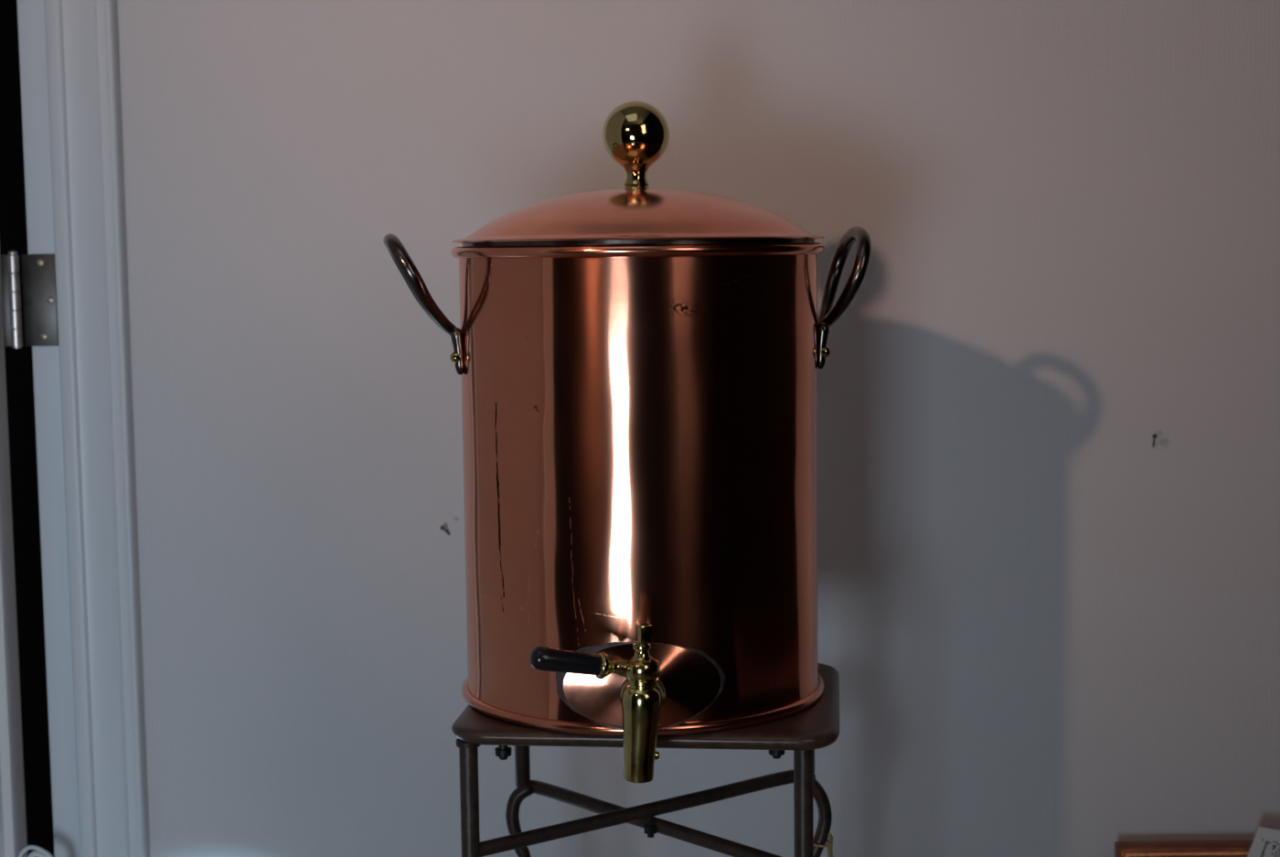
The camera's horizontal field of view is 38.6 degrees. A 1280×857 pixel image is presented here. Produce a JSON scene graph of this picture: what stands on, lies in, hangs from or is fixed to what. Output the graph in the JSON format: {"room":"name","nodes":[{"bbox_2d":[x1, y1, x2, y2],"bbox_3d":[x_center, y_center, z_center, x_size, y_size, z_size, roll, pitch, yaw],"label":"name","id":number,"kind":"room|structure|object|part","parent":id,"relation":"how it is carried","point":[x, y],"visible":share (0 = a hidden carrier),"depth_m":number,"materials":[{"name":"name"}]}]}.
{"room":"room in house","nodes":[
{"label":"room in house","id":0,"kind":"room"},
{"bbox_2d":[0,0,54,856],"bbox_3d":[-0.421,-0.527,2.912,2.670,2.450,0.100,-1,6,0],"label":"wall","id":1,"kind":"structure","parent":0,"point":[19,377],"depth_m":2.92,"materials":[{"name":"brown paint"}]},
{"bbox_2d":[117,0,1279,856],"bbox_3d":[0.182,-0.422,1.767,1.467,2.450,0.120,-1,6,0],"label":"wall","id":2,"kind":"structure","parent":0,"point":[1047,628],"depth_m":1.75,"materials":[{"name":"grey paint"}]},
{"bbox_2d":[0,250,58,856],"bbox_3d":[-0.616,-0.159,1.282,0.088,2.020,0.924,0,6,2],"label":"door","id":3,"kind":"structure","parent":2,"relation":"in","point":[13,824],"depth_m":1.75,"materials":[{"name":"white paint"}]},
{"bbox_3d":[-0.614,-0.122,1.746,0.036,0.087,0.003,-1,6,0],"label":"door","id":4,"kind":"part","parent":3,"relation":"part of","materials":[{"name":"metal"}]},
{"bbox_3d":[-0.595,-0.123,1.738,0.076,0.093,0.019,-1,6,0],"label":"door hinge","id":5,"kind":"part","parent":3,"relation":"part of","materials":[{"name":"silver metal"}]},
{"bbox_2d":[17,0,80,856],"bbox_3d":[-0.568,-0.413,1.764,0.037,2.450,0.090,-1,6,0],"label":"trim","id":6,"kind":"structure","parent":2,"relation":"attached to","point":[30,13],"depth_m":1.76,"materials":[{"name":"white paint"}]},
{"bbox_2d":[43,0,149,856],"bbox_3d":[-0.521,-0.408,1.706,0.065,2.450,0.032,-1,6,0],"label":"trim","id":7,"kind":"structure","parent":2,"relation":"attached to","point":[82,40],"depth_m":1.74,"materials":[{"name":"white paint"}]},
{"bbox_2d":[440,525,450,534],"bbox_3d":[-0.185,0.098,1.752,0.004,0.013,0.019,2,6,21],"label":"nail","id":8,"kind":"object","parent":2,"relation":"attached to","point":[442,527],"visible":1,"depth_m":1.75,"materials":[{"name":"metal"}]},
{"bbox_2d":[1152,434,1157,447],"bbox_3d":[0.490,0.013,1.743,0.004,0.016,0.022,1,6,12],"label":"nail","id":9,"kind":"object","parent":2,"relation":"attached to","point":[1154,436],"visible":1,"depth_m":1.74,"materials":[{"name":"metal"}]},
{"bbox_3d":[-0.405,0.900,1.168,2.670,0.050,3.650,-1,6,0],"label":"floor","id":10,"kind":"structure","parent":0,"visible":0},
{"bbox_2d":[18,844,53,856],"bbox_3d":[-0.572,0.605,1.759,0.041,0.421,0.009,-1,6,0],"label":"wire rack","id":11,"kind":"object","parent":10,"relation":"on","point":[39,851],"visible":1,"depth_m":1.74,"materials":[{"name":"white metal"}]},
{"bbox_2d":[451,662,839,856],"bbox_3d":[0.015,0.521,1.408,0.275,0.648,0.233,0,6,6],"label":"metal stool","id":12,"kind":"object","parent":10,"relation":"on","point":[816,726],"visible":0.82,"depth_m":1.31,"materials":[{"name":"brown metal"}]},
{"bbox_3d":[-0.118,0.535,1.327,0.018,0.638,0.018,-1,6,0],"label":"leg","id":13,"kind":"part","parent":12,"relation":"part of","materials":[{"name":"brown metal"}]},
{"bbox_3d":[-0.095,0.246,1.471,0.012,0.090,0.012,-1,6,0],"label":"leg","id":14,"kind":"part","parent":12,"relation":"part of","materials":[{"name":"brown metal"}]},
{"bbox_2d":[383,100,871,782],"bbox_3d":[-0.020,-0.012,1.345,0.279,0.455,0.356,4,8,42],"label":"urn","id":15,"kind":"object","parent":12,"relation":"on","point":[637,364],"visible":1,"depth_m":1.25,"materials":[{"name":"orange metal"}]},
{"bbox_3d":[-0.167,-0.091,1.332,0.061,0.102,0.071,-6,8,-44],"label":"handle","id":16,"kind":"part","parent":15,"relation":"part of","materials":[{"name":"metal"}]},
{"bbox_2d":[529,622,721,782],"bbox_3d":[-0.007,0.177,1.213,0.127,0.104,0.090,-1,6,0],"label":"tap","id":17,"kind":"object","parent":15,"relation":"on","point":[639,682],"depth_m":1.25,"materials":[{"name":"gold metal"}]},
{"bbox_3d":[-0.003,-0.208,1.346,0.049,0.066,0.049,-1,6,0],"label":"knob","id":18,"kind":"part","parent":15,"relation":"part of","materials":[{"name":"gold metal"}]},
{"bbox_3d":[-0.001,-0.158,1.351,0.274,0.038,0.274,-1,6,0],"label":"lid","id":19,"kind":"part","parent":15,"relation":"part of","materials":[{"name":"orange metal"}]},
{"bbox_3d":[0.150,-0.099,1.376,0.041,0.105,0.084,-1,6,0],"label":"handle","id":20,"kind":"part","parent":15,"relation":"part of","materials":[{"name":"metal"}]},
{"bbox_3d":[0.012,0.205,1.377,0.275,0.012,0.233,0,6,6],"label":"seat plate","id":21,"kind":"part","parent":12,"relation":"part of","materials":[{"name":"brown metal"}]},
{"bbox_3d":[0.119,0.533,1.327,0.019,0.638,0.019,-1,6,0],"label":"leg","id":22,"kind":"part","parent":12,"relation":"part of","materials":[{"name":"brown metal"}]},
{"bbox_2d":[813,832,832,856],"bbox_3d":[0.146,0.340,1.476,0.019,0.030,0.018,-1,6,0],"label":"tie","id":23,"kind":"object","parent":12,"relation":"attached to","point":[829,845],"visible":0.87,"depth_m":1.47,"materials":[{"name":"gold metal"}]},
{"bbox_2d":[1114,839,1253,856],"bbox_3d":[0.659,0.599,1.751,0.400,0.403,0.058,-1,6,0],"label":"picture frame","id":24,"kind":"object","parent":10,"relation":"on","point":[1235,848],"visible":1,"depth_m":1.75,"materials":[{"name":"brown wood"}]},
{"bbox_3d":[0.659,0.599,1.743,0.388,0.391,0.042,-1,6,0],"label":"bead moulding","id":25,"kind":"part","parent":24,"relation":"part of","materials":[{"name":"gold metal"}]},
{"bbox_2d":[1247,826,1279,856],"bbox_3d":[0.605,0.411,1.734,0.080,0.070,0.002,-1,6,0],"label":"paper card","id":26,"kind":"object","parent":24,"relation":"attached to","point":[1266,841],"visible":1,"depth_m":1.73,"materials":[{"name":"white paper"}]}
]}

